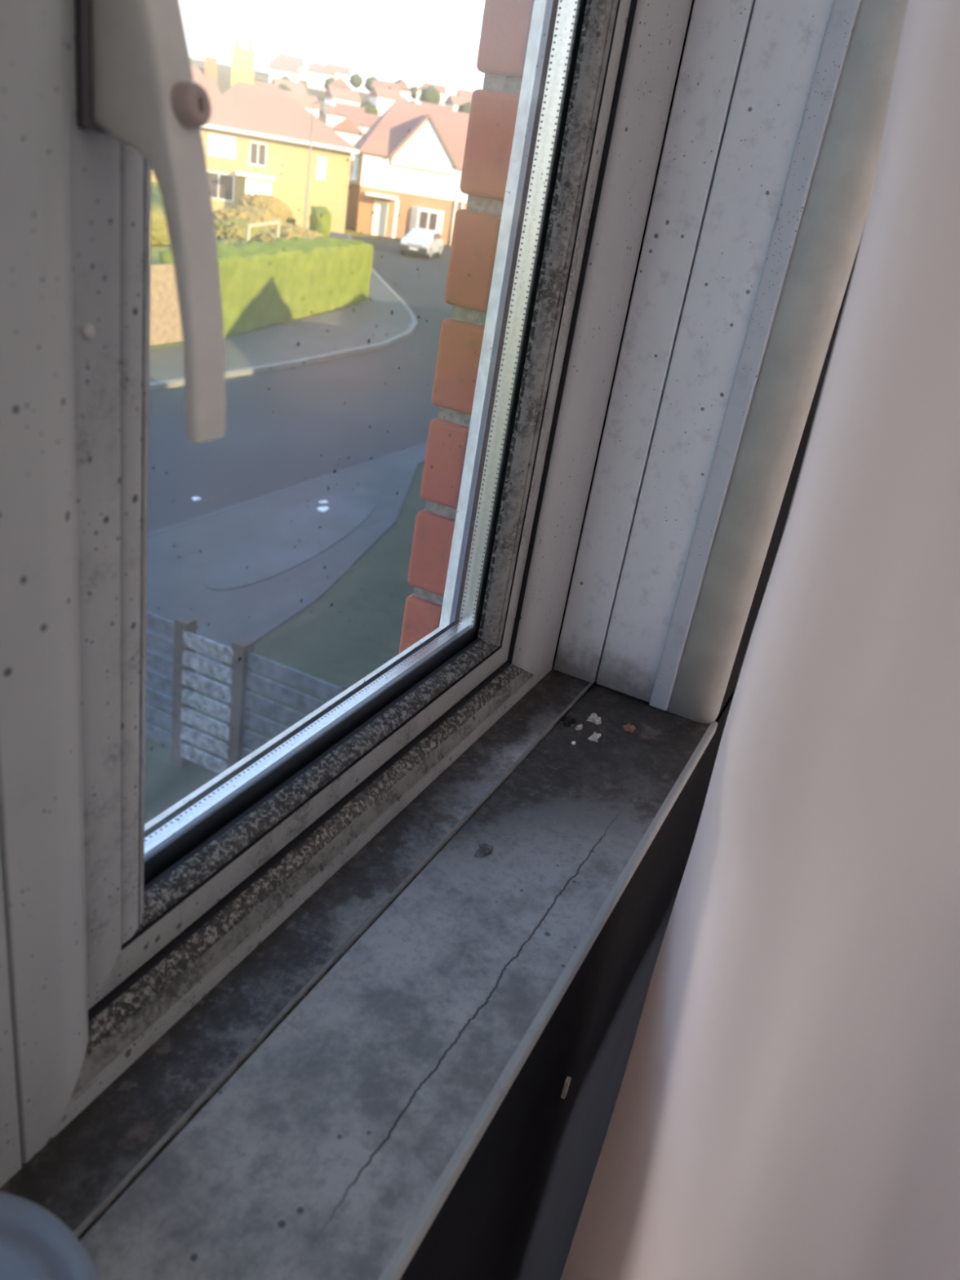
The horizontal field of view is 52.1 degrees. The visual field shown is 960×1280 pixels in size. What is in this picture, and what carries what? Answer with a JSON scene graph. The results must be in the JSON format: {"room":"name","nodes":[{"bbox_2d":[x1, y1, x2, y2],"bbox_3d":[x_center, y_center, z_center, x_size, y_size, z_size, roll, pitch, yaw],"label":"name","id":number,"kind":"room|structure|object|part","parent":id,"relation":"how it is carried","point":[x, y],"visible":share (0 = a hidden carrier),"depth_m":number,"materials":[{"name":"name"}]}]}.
{"room":"bedroom","nodes":[
{"label":"bedroom","id":0,"kind":"room"},
{"bbox_2d":[398,0,533,653],"bbox_3d":[1.154,0.244,4.141,0.134,6.200,19.800,19,27,20],"label":"wall","id":1,"kind":"structure","parent":0,"point":[506,24],"depth_m":0.71,"materials":[{"name":"red brick"}]},
{"bbox_2d":[400,0,864,1279],"bbox_3d":[-0.178,0.003,0.093,0.223,2.400,3.800,19,27,20],"label":"wall","id":2,"kind":"structure","parent":0,"point":[513,1211],"depth_m":0.70,"materials":[{"name":"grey paint"}]},
{"bbox_2d":[0,0,692,1187],"bbox_3d":[-0.273,-0.151,-0.157,0.106,1.025,1.781,19,27,20],"label":"window","id":3,"kind":"structure","parent":2,"relation":"in","point":[114,926],"depth_m":0.37,"materials":[{"name":"white plastic"}]},
{"bbox_3d":[-0.398,-0.070,-0.372,0.080,1.025,1.260,19,27,20],"label":"neighbouring frame","id":4,"kind":"part","parent":3,"relation":"part of","materials":[{"name":"white plastic"}]},
{"bbox_3d":[-0.084,-0.129,0.262,0.040,0.145,0.014,19,27,20],"label":"handle","id":5,"kind":"part","parent":3,"relation":"part of","materials":[{"name":"plastic"}]},
{"bbox_3d":[-0.007,-0.343,0.369,0.027,0.945,0.411,19,27,20],"label":"sash","id":6,"kind":"part","parent":3,"relation":"part of","materials":[{"name":"white plastic"}]},
{"bbox_3d":[-0.008,-0.341,0.376,0.003,0.897,0.350,19,27,20],"label":"glass pane","id":7,"kind":"part","parent":3,"relation":"part of","materials":[{"name":"clear glass"}]},
{"bbox_2d":[0,665,717,1279],"bbox_3d":[-0.266,0.337,0.035,0.139,0.010,1.792,19,27,20],"label":"window sill","id":8,"kind":"structure","parent":2,"relation":"attached to","point":[315,1113],"depth_m":0.44,"materials":[{"name":"grey"}]},
{"bbox_2d":[0,1191,99,1279],"bbox_3d":[-0.150,0.210,0.258,0.098,0.064,0.098,19,27,20],"label":"plate","id":9,"kind":"object","parent":8,"relation":"on","point":[35,1244],"visible":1,"depth_m":0.28,"materials":[{"name":"blue"}]},
{"bbox_2d":[474,843,493,857],"bbox_3d":[0.003,0.122,0.572,0.009,0.002,0.014,14,25,8],"label":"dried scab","id":10,"kind":"object","parent":8,"relation":"on","point":[485,850],"visible":1,"depth_m":0.57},
{"bbox_2d":[562,715,575,726],"bbox_3d":[0.065,0.059,0.724,0.010,0.004,0.014,19,27,20],"label":"clump","id":11,"kind":"object","parent":8,"relation":"on","point":[567,721],"visible":1,"depth_m":0.72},
{"bbox_2d":[574,724,582,729],"bbox_3d":[0.073,0.063,0.720,0.004,0.003,0.008,19,27,20],"label":"flake","id":12,"kind":"object","parent":8,"relation":"on","point":[580,726],"visible":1,"depth_m":0.72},
{"bbox_2d":[586,712,601,724],"bbox_3d":[0.087,0.058,0.735,0.011,0.004,0.013,19,27,20],"label":"flake","id":13,"kind":"object","parent":8,"relation":"on","point":[593,717],"visible":1,"depth_m":0.73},
{"bbox_2d":[587,731,601,742],"bbox_3d":[0.084,0.070,0.711,0.008,0.002,0.012,19,27,20],"label":"flake","id":14,"kind":"object","parent":8,"relation":"on","point":[594,736],"visible":1,"depth_m":0.71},
{"bbox_2d":[622,723,635,733],"bbox_3d":[0.111,0.065,0.732,0.010,0.002,0.012,19,27,20],"label":"flake","id":15,"kind":"object","parent":8,"relation":"on","point":[628,727],"visible":1,"depth_m":0.73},
{"bbox_2d":[560,1075,571,1098],"bbox_3d":[0.057,0.295,0.648,0.002,0.015,0.005,19,27,20],"label":"chip","id":16,"kind":"object","parent":2,"relation":"attached to","point":[567,1081],"visible":1,"depth_m":0.65,"materials":[{"name":"paint"}]},
{"bbox_2d":[553,0,860,711],"bbox_3d":[0.183,-0.418,0.569,0.098,1.024,0.015,19,27,20],"label":"lining","id":17,"kind":"object","parent":2,"relation":"attached to","point":[757,80],"visible":1,"depth_m":0.66,"materials":[{"name":"white"}]},
{"bbox_2d":[666,0,908,723],"bbox_3d":[0.246,-0.400,0.553,0.036,1.025,0.025,19,27,20],"label":"trim","id":18,"kind":"structure","parent":2,"relation":"attached to","point":[832,224],"depth_m":0.64,"materials":[{"name":"paint"}]},
{"bbox_3d":[1.275,-0.666,-0.917,3.137,0.100,3.800,19,27,20],"label":"ceiling","id":19,"kind":"structure","parent":0,"visible":0},
{"bbox_2d":[560,0,959,1279],"bbox_3d":[0.324,-0.127,0.463,0.489,2.285,0.950,2,26,-16],"label":"curtain","id":20,"kind":"object","parent":19,"relation":"hanging from","point":[787,1107],"visible":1,"depth_m":0.38,"materials":[{"name":"fabric"}]},
{"label":"outside","id":21,"kind":"structure","parent":0,"visible":0},
{"bbox_2d":[144,462,426,824],"bbox_3d":[10.508,-8.249,33.041,7.980,0.300,110.000,19,27,20],"label":"garden","id":22,"kind":"object","parent":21,"point":[322,643],"depth_m":11.04,"materials":[{"name":"green plant"}]},
{"bbox_2d":[145,611,356,773],"bbox_3d":[-2.292,0.501,8.045,2.940,1.360,0.122,19,27,20],"label":"slatted fence","id":23,"kind":"object","parent":22,"relation":"on","point":[239,697],"visible":0.56,"depth_m":7.88,"materials":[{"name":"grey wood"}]},
{"bbox_3d":[-2.446,0.446,8.105,0.120,1.360,0.120,19,27,20],"label":"post","id":24,"kind":"part","parent":23,"relation":"part of","materials":[{"name":"grey wood"}]},
{"bbox_3d":[-1.945,0.624,7.914,0.120,1.360,0.120,19,27,20],"label":"post","id":25,"kind":"part","parent":23,"relation":"part of","materials":[{"name":"grey wood"}]},
{"bbox_3d":[-1.040,0.944,7.570,0.120,1.360,0.120,19,27,20],"label":"post","id":26,"kind":"part","parent":23,"relation":"part of","materials":[{"name":"grey wood"}]},
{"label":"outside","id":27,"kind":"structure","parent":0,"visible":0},
{"bbox_2d":[149,181,390,350],"bbox_3d":[-147.562,-94.861,158.621,411.500,1.000,440.000,19,27,20],"label":"ground","id":28,"kind":"structure","parent":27,"point":[156,200],"depth_m":41.75,"materials":[{"name":"green plant"}]},
{"bbox_2d":[151,208,169,245],"bbox_3d":[-15.308,-18.429,43.215,4.159,1.417,5.645,12,25,6],"label":"shrub","id":29,"kind":"object","parent":28,"relation":"on","point":[159,233],"visible":0.2,"depth_m":42.64,"materials":[{"name":"yellow plant"}]},
{"bbox_2d":[151,56,221,182],"bbox_3d":[-28.064,-45.383,84.917,13.000,10.200,8.800,3,26,-14],"label":"house","id":30,"kind":"structure","parent":28,"relation":"on","point":[206,77],"depth_m":83.59,"materials":[{"name":"brick"}]},
{"bbox_2d":[215,237,244,245],"bbox_3d":[-9.413,-14.567,37.367,3.744,1.301,5.429,19,27,20],"label":"shrub","id":31,"kind":"object","parent":28,"relation":"on","point":[226,241],"visible":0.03,"depth_m":36.81,"materials":[{"name":"plant"}]},
{"bbox_2d":[213,217,274,241],"bbox_3d":[-11.073,-18.891,45.810,3.968,1.342,5.810,19,27,20],"label":"shrub","id":32,"kind":"object","parent":28,"relation":"on","point":[237,230],"visible":0.19,"depth_m":44.40,"materials":[{"name":"plant"}]},
{"bbox_2d":[213,204,293,228],"bbox_3d":[-11.964,-21.642,50.953,4.179,1.628,6.506,19,27,20],"label":"shrub","id":33,"kind":"object","parent":28,"relation":"on","point":[255,214],"visible":0.31,"depth_m":49.72,"materials":[{"name":"yellow plant"}]},
{"bbox_2d":[244,220,279,243],"bbox_3d":[-7.711,-13.671,34.890,0.142,2.150,4.003,10,25,1],"label":"rail fence","id":34,"kind":"object","parent":28,"relation":"on","point":[277,223],"visible":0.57,"depth_m":34.14,"materials":[{"name":"white wood"}]},
{"bbox_3d":[-7.871,-12.866,33.143,0.110,2.150,0.110,19,27,20],"label":"post","id":35,"kind":"part","parent":34,"relation":"part of","materials":[{"name":"white wood"}]},
{"bbox_3d":[-7.575,-14.603,34.484,0.056,0.100,3.938,10,25,1],"label":"rail","id":36,"kind":"part","parent":34,"relation":"part of","materials":[{"name":"white wood"}]},
{"bbox_3d":[-7.566,-14.396,36.464,0.110,2.150,0.110,19,27,20],"label":"post","id":37,"kind":"part","parent":34,"relation":"part of","materials":[{"name":"white wood"}]},
{"bbox_2d":[231,192,296,226],"bbox_3d":[-12.354,-24.395,56.183,3.346,2.039,4.479,19,27,20],"label":"shrub","id":38,"kind":"object","parent":28,"relation":"on","point":[278,207],"visible":0.28,"depth_m":55.36,"materials":[{"name":"yellow plant"}]},
{"bbox_2d":[200,38,359,233],"bbox_3d":[-13.469,-32.991,64.204,10.600,10.200,9.900,3,26,-14],"label":"house","id":39,"kind":"structure","parent":28,"relation":"on","point":[252,117],"depth_m":62.00,"materials":[{"name":"paint"}]},
{"bbox_3d":[-16.463,-28.597,61.897,1.720,1.420,0.070,3,26,-14],"label":"pane","id":40,"kind":"part","parent":39,"relation":"part of","materials":[{"name":"grey glass"}]},
{"bbox_3d":[-16.016,-30.620,60.953,1.520,1.070,0.070,3,26,-14],"label":"pane","id":41,"kind":"part","parent":39,"relation":"part of","materials":[{"name":"white glass"}]},
{"bbox_2d":[235,38,239,47],"bbox_3d":[-15.336,-37.797,62.201,0.280,0.500,0.280,3,26,-14],"label":"chimney pot","id":42,"kind":"object","parent":39,"relation":"on","point":[237,40],"depth_m":62.11,"materials":[{"name":"white brick"}]},
{"bbox_2d":[248,40,253,49],"bbox_3d":[-14.560,-37.752,62.388,0.280,0.500,0.280,3,26,-14],"label":"chimney pot","id":43,"kind":"object","parent":39,"relation":"on","point":[251,42],"depth_m":62.30,"materials":[{"name":"white brick"}]},
{"bbox_3d":[-13.896,-30.408,61.511,0.920,1.170,0.070,3,26,-14],"label":"pane","id":44,"kind":"part","parent":39,"relation":"part of","materials":[{"name":"grey"}]},
{"bbox_3d":[-10.093,-30.008,62.520,0.420,1.170,0.070,3,26,-14],"label":"pane","id":45,"kind":"part","parent":39,"relation":"part of","materials":[{"name":"white"}]},
{"bbox_2d":[149,233,417,391],"bbox_3d":[-9.325,-8.554,26.221,12.492,0.135,81.362,12,25,5],"label":"kerb","id":46,"kind":"object","parent":28,"relation":"on","point":[173,383],"visible":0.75,"depth_m":25.07,"materials":[{"name":"concrete"}]},
{"bbox_2d":[244,223,323,242],"bbox_3d":[-7.845,-16.910,42.341,3.792,1.783,5.729,19,27,20],"label":"shrub","id":47,"kind":"object","parent":28,"relation":"on","point":[286,232],"visible":0.15,"depth_m":41.26,"materials":[{"name":"yellow plant"}]},
{"bbox_2d":[147,442,426,537],"bbox_3d":[6.802,-9.666,34.408,0.110,0.124,110.000,19,27,20],"label":"kerb","id":48,"kind":"object","parent":28,"relation":"on","point":[291,487],"depth_m":15.07,"materials":[{"name":"concrete"}]},
{"bbox_2d":[303,100,335,227],"bbox_3d":[-7.834,-22.273,47.472,1.061,6.760,0.476,9,25,-2],"label":"street lamp","id":49,"kind":"object","parent":28,"relation":"on","point":[326,102],"visible":0.82,"depth_m":46.80,"materials":[{"name":"silver metal"}]},
{"bbox_3d":[-8.286,-22.205,47.355,0.180,6.600,0.180,19,27,20],"label":"post","id":50,"kind":"part","parent":49,"relation":"part of","materials":[{"name":"silver metal"}]},
{"bbox_2d":[308,205,332,236],"bbox_3d":[-9.255,-24.128,56.844,1.077,1.664,6.642,3,26,-14],"label":"hedge","id":51,"kind":"object","parent":28,"relation":"on","point":[322,224],"visible":0.84,"depth_m":54.05,"materials":[{"name":"green plant"}]},
{"bbox_2d":[345,99,469,245],"bbox_3d":[-1.854,-33.348,71.042,14.950,8.600,9.400,3,26,-14],"label":"house","id":52,"kind":"structure","parent":28,"relation":"on","point":[421,184],"depth_m":67.55,"materials":[{"name":"white paint"}]},
{"bbox_3d":[-6.925,-29.131,67.884,1.000,2.200,0.130,3,26,-14],"label":"door","id":53,"kind":"part","parent":52,"relation":"part of","materials":[{"name":"white paint"}]},
{"bbox_3d":[-6.740,-31.651,66.653,0.720,1.020,0.090,3,26,-14],"label":"pane","id":54,"kind":"part","parent":52,"relation":"part of","materials":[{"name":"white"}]},
{"bbox_3d":[-5.800,-28.802,67.307,0.250,2.450,0.250,3,26,-14],"label":"porch post","id":55,"kind":"part","parent":52,"relation":"part of","materials":[{"name":"white paint"}]},
{"bbox_3d":[-3.966,-31.536,67.299,1.220,1.120,0.090,3,26,-14],"label":"pane","id":56,"kind":"part","parent":52,"relation":"part of","materials":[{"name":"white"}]},
{"bbox_3d":[-3.916,-28.903,67.849,0.550,1.250,0.050,3,26,-14],"label":"pane","id":57,"kind":"part","parent":52,"relation":"part of","materials":[{"name":"grey glass"}]},
{"bbox_3d":[-3.261,-28.865,68.007,0.500,1.250,0.050,3,26,-14],"label":"pane","id":58,"kind":"part","parent":52,"relation":"part of","materials":[{"name":"grey glass"}]},
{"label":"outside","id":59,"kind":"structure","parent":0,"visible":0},
{"bbox_2d":[190,57,416,178],"bbox_3d":[-118.373,-201.853,361.154,547.115,28.757,553.118,19,27,20],"label":"hill","id":60,"kind":"structure","parent":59,"point":[224,71],"depth_m":319.05,"materials":[{"name":"white"}]},
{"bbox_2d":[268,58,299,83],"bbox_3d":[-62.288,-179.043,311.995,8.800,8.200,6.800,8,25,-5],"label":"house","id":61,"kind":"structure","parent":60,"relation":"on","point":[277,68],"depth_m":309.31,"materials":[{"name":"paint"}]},
{"bbox_2d":[277,83,292,91],"bbox_3d":[-51.195,-138.484,252.645,6.485,8.148,6.452,19,27,20],"label":"tree","id":62,"kind":"object","parent":60,"relation":"on","point":[283,86],"visible":0.17,"depth_m":250.12,"materials":[{"name":"green plant"}]},
{"bbox_2d":[280,75,292,80],"bbox_3d":[-56.637,-159.026,283.855,5.575,7.005,5.547,19,27,20],"label":"tree","id":63,"kind":"object","parent":60,"relation":"on","point":[285,77],"visible":0.15,"depth_m":281.70,"materials":[{"name":"green plant"}]},
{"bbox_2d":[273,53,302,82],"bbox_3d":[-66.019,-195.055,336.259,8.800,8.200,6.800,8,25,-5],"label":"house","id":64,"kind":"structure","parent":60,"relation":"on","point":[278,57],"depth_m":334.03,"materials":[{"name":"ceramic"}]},
{"bbox_2d":[270,77,307,94],"bbox_3d":[-52.160,-146.963,266.239,8.800,8.200,6.800,-6,29,-30],"label":"house","id":65,"kind":"structure","parent":60,"relation":"on","point":[298,87],"depth_m":264.24,"materials":[{"name":"tile"}]},
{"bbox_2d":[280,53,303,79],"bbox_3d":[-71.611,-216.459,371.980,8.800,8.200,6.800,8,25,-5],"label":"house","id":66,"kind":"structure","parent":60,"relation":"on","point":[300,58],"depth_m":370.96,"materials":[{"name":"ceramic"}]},
{"bbox_2d":[282,89,320,118],"bbox_3d":[-44.214,-128.612,239.436,8.800,8.200,6.800,-6,29,-30],"label":"house","id":67,"kind":"structure","parent":60,"relation":"on","point":[307,100],"depth_m":237.56,"materials":[{"name":"tile"}]},
{"bbox_2d":[306,62,335,90],"bbox_3d":[-53.576,-189.567,331.693,8.800,8.200,6.800,8,25,-5],"label":"house","id":68,"kind":"structure","parent":60,"relation":"on","point":[317,73],"depth_m":329.18,"materials":[{"name":"paint"}]},
{"bbox_2d":[323,76,336,90],"bbox_3d":[-47.779,-176.553,314.040,4.931,6.196,4.906,19,27,20],"label":"tree","id":69,"kind":"object","parent":60,"relation":"on","point":[328,81],"visible":0.46,"depth_m":312.04,"materials":[{"name":"green plant"}]},
{"bbox_2d":[326,62,350,85],"bbox_3d":[-53.552,-211.139,368.961,8.800,8.200,6.800,3,26,-15],"label":"house","id":70,"kind":"structure","parent":60,"relation":"on","point":[342,72],"depth_m":366.60,"materials":[{"name":"paint"}]},
{"bbox_2d":[328,77,352,90],"bbox_3d":[-42.549,-166.531,299.297,6.800,8.200,8.800,7,25,-6],"label":"house","id":71,"kind":"structure","parent":60,"relation":"on","point":[340,82],"depth_m":294.50,"materials":[{"name":"tile"}]},
{"bbox_2d":[323,85,361,115],"bbox_3d":[-38.271,-148.318,272.614,8.800,8.200,6.800,-6,29,-30],"label":"house","id":72,"kind":"structure","parent":60,"relation":"on","point":[334,94],"depth_m":270.11,"materials":[{"name":"tile"}]},
{"bbox_2d":[324,100,364,127],"bbox_3d":[-32.309,-123.479,234.736,8.800,8.200,6.800,8,25,-5],"label":"house","id":73,"kind":"structure","parent":60,"relation":"on","point":[337,113],"depth_m":231.83,"materials":[{"name":"tile"}]},
{"bbox_2d":[331,116,364,159],"bbox_3d":[-27.288,-103.093,202.635,6.800,8.200,8.800,7,25,-6],"label":"house","id":74,"kind":"structure","parent":60,"relation":"on","point":[347,128],"depth_m":198.25,"materials":[{"name":"tile"}]},
{"bbox_2d":[349,73,362,90],"bbox_3d":[-49.135,-219.484,386.994,5.336,6.705,5.309,19,27,20],"label":"tree","id":75,"kind":"object","parent":60,"relation":"on","point":[356,80],"visible":0.98,"depth_m":385.13,"materials":[{"name":"green plant"}]},
{"bbox_2d":[349,110,380,133],"bbox_3d":[-25.140,-114.035,221.470,8.800,8.200,6.800,8,25,-5],"label":"house","id":76,"kind":"structure","parent":60,"relation":"on","point":[364,121],"depth_m":218.64,"materials":[{"name":"tile"}]},
{"bbox_2d":[360,101,378,115],"bbox_3d":[-30.006,-138.995,260.685,5.590,7.023,5.561,19,27,20],"label":"tree","id":77,"kind":"object","parent":60,"relation":"on","point":[370,108],"visible":0.34,"depth_m":258.37,"materials":[{"name":"green plant"}]},
{"bbox_2d":[364,75,377,91],"bbox_3d":[-38.608,-196.248,348.732,5.529,6.947,5.501,19,27,20],"label":"tree","id":78,"kind":"object","parent":60,"relation":"on","point":[368,83],"visible":0.58,"depth_m":346.58,"materials":[{"name":"green plant"}]},
{"bbox_2d":[371,79,399,91],"bbox_3d":[-30.620,-176.266,318.185,8.800,8.200,6.800,8,25,-5],"label":"house","id":79,"kind":"structure","parent":60,"relation":"on","point":[380,83],"depth_m":315.72,"materials":[{"name":"tile"}]},
{"bbox_2d":[368,85,404,115],"bbox_3d":[-28.390,-161.014,295.113,8.800,8.200,6.800,-6,29,-30],"label":"house","id":80,"kind":"structure","parent":60,"relation":"on","point":[382,98],"depth_m":292.35,"materials":[{"name":"ceramic"}]},
{"bbox_2d":[394,79,407,85],"bbox_3d":[-30.757,-208.955,373.362,5.902,7.416,5.872,19,27,20],"label":"tree","id":81,"kind":"object","parent":60,"relation":"on","point":[399,80],"visible":0.2,"depth_m":371.01,"materials":[{"name":"green plant"}]},
{"bbox_2d":[399,80,412,102],"bbox_3d":[-26.675,-184.829,333.300,6.800,8.200,8.800,7,25,-6],"label":"house","id":82,"kind":"structure","parent":60,"relation":"on","point":[405,91],"depth_m":329.50,"materials":[{"name":"ceramic"}]},
{"bbox_2d":[409,85,417,101],"bbox_3d":[-26.545,-217.983,392.541,4.848,6.091,4.823,19,27,20],"label":"tree","id":83,"kind":"object","parent":60,"relation":"on","point":[413,89],"visible":0.6,"depth_m":390.62,"materials":[{"name":"green plant"}]},
{"bbox_2d":[415,82,429,104],"bbox_3d":[-19.940,-198.072,357.807,6.800,8.200,8.800,7,25,-6],"label":"house","id":84,"kind":"structure","parent":60,"relation":"on","point":[426,85],"depth_m":353.50,"materials":[{"name":"ceramic"}]},
{"bbox_2d":[418,85,440,104],"bbox_3d":[-16.912,-177.611,323.659,7.120,8.947,7.084,19,27,20],"label":"tree","id":85,"kind":"object","parent":60,"relation":"on","point":[430,95],"visible":0.76,"depth_m":320.92,"materials":[{"name":"green plant"}]},
{"bbox_2d":[423,82,446,105],"bbox_3d":[-17.899,-210.643,380.606,8.800,8.200,6.800,8,25,-5],"label":"house","id":86,"kind":"structure","parent":60,"relation":"on","point":[442,89],"depth_m":378.32,"materials":[{"name":"tile"}]},
{"bbox_2d":[421,101,452,110],"bbox_3d":[-12.568,-146.011,276.106,8.800,8.200,6.800,8,25,-5],"label":"house","id":87,"kind":"structure","parent":60,"relation":"on","point":[441,106],"depth_m":274.03,"materials":[{"name":"tile"}]},
{"bbox_2d":[443,94,471,111],"bbox_3d":[-6.489,-169.273,314.645,8.800,8.200,6.800,-6,29,-30],"label":"house","id":88,"kind":"structure","parent":60,"relation":"on","point":[455,101],"depth_m":311.28,"materials":[{"name":"tile"}]},
{"bbox_2d":[457,102,471,113],"bbox_3d":[-4.112,-153.086,288.588,7.110,8.934,7.074,19,27,20],"label":"tree","id":89,"kind":"object","parent":60,"relation":"on","point":[465,108],"visible":0.3,"depth_m":285.30,"materials":[{"name":"green plant"}]},
{"bbox_2d":[456,88,473,98],"bbox_3d":[-4.422,-199.787,365.738,8.800,8.200,6.800,3,26,-15],"label":"house","id":90,"kind":"structure","parent":60,"relation":"on","point":[462,93],"depth_m":362.68,"materials":[{"name":"tile"}]},
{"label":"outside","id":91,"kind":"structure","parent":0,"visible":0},
{"bbox_2d":[202,488,377,590],"bbox_3d":[-2.500,-1.513,13.803,1.124,0.030,4.914,15,26,10],"label":"path","id":92,"kind":"structure","parent":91,"point":[268,550],"depth_m":13.43,"materials":[{"name":"concrete"}]},
{"bbox_2d":[317,506,328,511],"bbox_3d":[-2.358,-1.976,14.786,0.181,0.027,0.275,19,27,20],"label":"paper scrap","id":93,"kind":"object","parent":92,"relation":"on","point":[322,508],"visible":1,"depth_m":14.76,"materials":[{"name":"white paper"}]},
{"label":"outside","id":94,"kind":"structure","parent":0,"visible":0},
{"bbox_2d":[149,231,412,382],"bbox_3d":[-10.338,-8.750,26.282,14.162,0.120,81.262,12,25,5],"label":"pavement","id":95,"kind":"structure","parent":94,"point":[268,345],"depth_m":27.78,"materials":[{"name":"grey concrete"}]},
{"bbox_2d":[149,263,182,345],"bbox_3d":[-7.605,-7.805,22.820,0.131,1.980,3.620,18,26,16],"label":"brick wall","id":96,"kind":"structure","parent":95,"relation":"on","point":[165,317],"depth_m":23.18,"materials":[{"name":"beige brick"}]},
{"bbox_2d":[159,235,373,337],"bbox_3d":[-6.059,-11.244,30.476,1.660,2.082,12.770,13,25,7],"label":"hedge","id":97,"kind":"object","parent":95,"relation":"on","point":[294,274],"visible":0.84,"depth_m":29.13,"materials":[{"name":"green plant"}]},
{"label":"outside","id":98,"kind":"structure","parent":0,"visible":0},
{"bbox_2d":[146,444,426,709],"bbox_3d":[8.426,-9.089,33.792,3.550,0.120,110.000,19,27,20],"label":"pavement","id":99,"kind":"structure","parent":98,"point":[175,586],"depth_m":12.49,"materials":[{"name":"concrete"}]},
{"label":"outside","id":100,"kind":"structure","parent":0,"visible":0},
{"bbox_2d":[147,235,453,532],"bbox_3d":[0.622,-18.983,51.854,28.600,0.030,140.000,19,27,20],"label":"road","id":101,"kind":"structure","parent":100,"point":[260,451],"depth_m":19.92,"materials":[{"name":"grey asphalt"}]},
{"bbox_2d":[191,497,200,500],"bbox_3d":[-4.219,-2.109,14.626,0.143,0.026,0.114,-14,34,-41],"label":"paper scrap","id":102,"kind":"object","parent":101,"relation":"on","point":[193,498],"visible":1,"depth_m":14.62,"materials":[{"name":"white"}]},
{"bbox_2d":[400,227,444,259],"bbox_3d":[-3.399,-23.491,58.093,2.020,1.469,4.277,12,25,5],"label":"car","id":103,"kind":"object","parent":101,"relation":"on","point":[418,240],"visible":1,"depth_m":57.02,"materials":[{"name":"silver metal"}]}
]}

